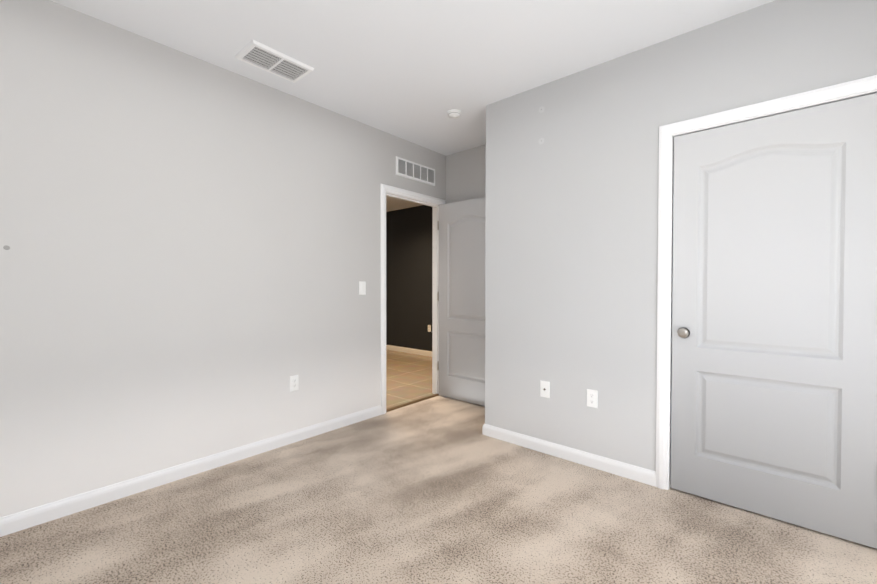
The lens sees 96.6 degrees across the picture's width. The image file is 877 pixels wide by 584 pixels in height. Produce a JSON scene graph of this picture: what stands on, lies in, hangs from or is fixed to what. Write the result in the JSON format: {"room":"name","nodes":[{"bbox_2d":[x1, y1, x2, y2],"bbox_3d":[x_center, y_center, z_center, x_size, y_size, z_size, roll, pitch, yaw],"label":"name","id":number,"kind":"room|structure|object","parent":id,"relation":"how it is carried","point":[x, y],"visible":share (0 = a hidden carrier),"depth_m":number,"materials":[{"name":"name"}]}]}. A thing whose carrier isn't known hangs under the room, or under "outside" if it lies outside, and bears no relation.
{"room":"empty bedroom","nodes":[
{"label":"empty bedroom","id":0,"kind":"room"},
{"bbox_2d":[0,0,445,517],"bbox_3d":[-1.366,-0.163,2.692,0.115,2.590,4.496,1,1,41],"label":"wall","id":1,"kind":"structure","parent":0,"point":[190,258],"depth_m":2.31,"materials":[{"name":"paint"}]},
{"bbox_2d":[0,405,381,536],"bbox_3d":[-1.613,1.095,2.331,0.014,0.085,3.314,1,1,41],"label":"baseboard","id":2,"kind":"structure","parent":1,"relation":"attached to","point":[23,520],"depth_m":2.31,"materials":[{"name":"paint"}]},
{"bbox_2d":[290,375,298,391],"bbox_3d":[-1.083,0.686,2.937,0.008,0.115,0.070,1,1,41],"label":"outlet","id":3,"kind":"object","parent":1,"relation":"attached to","point":[294,382],"visible":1,"depth_m":2.93,"materials":[{"name":"white plastic"}]},
{"bbox_2d":[359,281,365,294],"bbox_3d":[-0.660,-0.035,3.408,0.012,0.115,0.070,1,1,41],"label":"light switch","id":4,"kind":"object","parent":1,"relation":"attached to","point":[362,287],"visible":1,"depth_m":3.40,"materials":[{"name":"white plastic"}]},
{"bbox_2d":[381,183,444,413],"bbox_3d":[-0.275,0.063,3.948,0.153,2.107,0.905,1,1,41],"label":"door frame","id":5,"kind":"structure","parent":1,"relation":"attached to","point":[403,192],"depth_m":3.94,"materials":[{"name":"paint"}]},
{"bbox_2d":[396,156,434,185],"bbox_3d":[-0.217,-1.198,3.895,0.014,0.174,0.553,1,1,41],"label":"air vent","id":6,"kind":"object","parent":1,"relation":"in","point":[405,168],"visible":0.98,"depth_m":3.87,"materials":[{"name":"white metal"}]},
{"bbox_2d":[437,197,485,405],"bbox_3d":[0.298,0.093,3.934,0.777,2.025,0.103,1,1,41],"label":"entry door","id":7,"kind":"structure","parent":1,"relation":"in","point":[461,300],"depth_m":3.96,"materials":[{"name":"paint"}]},
{"bbox_2d":[386,196,421,211],"bbox_3d":[-1.386,-1.477,5.236,3.285,0.036,3.600,1,1,41],"label":"ceiling","id":8,"kind":"structure","parent":0,"point":[392,204],"depth_m":6.60,"materials":[{"name":"paint"}]},
{"bbox_2d":[386,205,431,350],"bbox_3d":[-0.123,-0.217,6.616,3.400,2.590,0.115,1,1,41],"label":"wall","id":9,"kind":"structure","parent":0,"point":[408,276],"depth_m":6.88,"materials":[{"name":"black paint"}]},
{"bbox_2d":[386,345,431,356],"bbox_3d":[-0.156,1.037,6.576,3.370,0.085,0.014,1,1,41],"label":"baseboard","id":10,"kind":"structure","parent":9,"relation":"attached to","point":[410,350],"depth_m":6.86,"materials":[{"name":"paint"}]},
{"bbox_2d":[386,394,438,411],"bbox_3d":[-0.259,1.111,3.948,0.062,0.012,0.770,1,1,41],"label":"trim","id":11,"kind":"structure","parent":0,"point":[410,403],"depth_m":3.91,"materials":[{"name":"brown wood"}]},
{"bbox_2d":[51,0,774,155],"bbox_3d":[-0.725,-1.514,3.166,7.230,0.100,6.080,1,1,41],"label":"ceiling","id":12,"kind":"structure","parent":0,"point":[413,71],"depth_m":2.26,"materials":[{"name":"paint"}]},
{"bbox_2d":[235,40,313,82],"bbox_3d":[-1.031,-1.446,2.476,0.250,0.016,0.395,1,1,41],"label":"ceiling vent","id":13,"kind":"object","parent":12,"relation":"in","point":[267,58],"visible":1,"depth_m":2.45,"materials":[{"name":"white metal"}]},
{"bbox_2d":[447,109,460,118],"bbox_3d":[0.127,-1.442,3.182,0.115,0.041,0.115,1,1,41],"label":"smoke detector","id":14,"kind":"object","parent":12,"relation":"attached to","point":[453,113],"visible":0.98,"depth_m":3.15,"materials":[{"name":"white plastic"}]},
{"bbox_2d":[0,395,876,583],"bbox_3d":[0.062,1.182,1.464,3.750,0.060,4.496,1,1,41],"label":"floor carpet","id":15,"kind":"object","parent":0,"point":[439,489],"visible":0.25,"depth_m":1.90,"materials":[{"name":"beige carpet"}]},
{"bbox_2d":[446,145,485,203],"bbox_3d":[1.516,-0.164,3.084,3.715,2.590,0.115,1,1,41],"label":"wall","id":16,"kind":"structure","parent":0,"point":[465,174],"depth_m":4.06,"materials":[{"name":"paint"}]},
{"bbox_2d":[485,0,876,470],"bbox_3d":[1.389,-0.153,2.269,2.606,2.590,0.115,1,1,41],"label":"wall","id":17,"kind":"structure","parent":0,"point":[571,249],"depth_m":2.49,"materials":[{"name":"paint"}]},
{"bbox_2d":[540,380,549,397],"bbox_3d":[0.747,0.686,2.753,0.070,0.115,0.016,1,1,41],"label":"outlet plate","id":18,"kind":"object","parent":17,"relation":"attached to","point":[544,388],"visible":1,"depth_m":2.75,"materials":[{"name":"white plastic"}]},
{"bbox_2d":[482,424,655,486],"bbox_3d":[0.675,1.085,3.285,2.210,0.085,0.713,1,1,41],"label":"baseboard","id":19,"kind":"structure","parent":17,"relation":"attached to","point":[630,471],"depth_m":2.60,"materials":[{"name":"paint"}]},
{"bbox_2d":[587,389,597,407],"bbox_3d":[0.997,0.692,2.539,0.070,0.115,0.008,1,1,41],"label":"outlet","id":20,"kind":"object","parent":17,"relation":"attached to","point":[592,398],"visible":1,"depth_m":2.53,"materials":[{"name":"white plastic"}]},
{"bbox_2d":[656,75,876,489],"bbox_3d":[1.678,0.120,2.020,0.854,2.054,0.115,1,1,41],"label":"door frame","id":21,"kind":"structure","parent":17,"relation":"attached to","point":[671,236],"depth_m":2.24,"materials":[{"name":"paint"}]},
{"bbox_2d":[671,93,876,548],"bbox_3d":[1.663,0.128,1.989,0.820,2.015,0.103,1,1,41],"label":"closet door","id":22,"kind":"structure","parent":17,"relation":"in","point":[774,364],"depth_m":1.94,"materials":[{"name":"paint"}]},
{"label":"outside","id":23,"kind":"structure","parent":0,"visible":0},
{"bbox_2d":[386,349,432,408],"bbox_3d":[-1.321,1.126,5.290,3.365,0.060,3.715,1,1,41],"label":"floor","id":24,"kind":"structure","parent":23,"point":[408,377],"depth_m":5.03,"materials":[{"name":"beige tile"}]}
]}

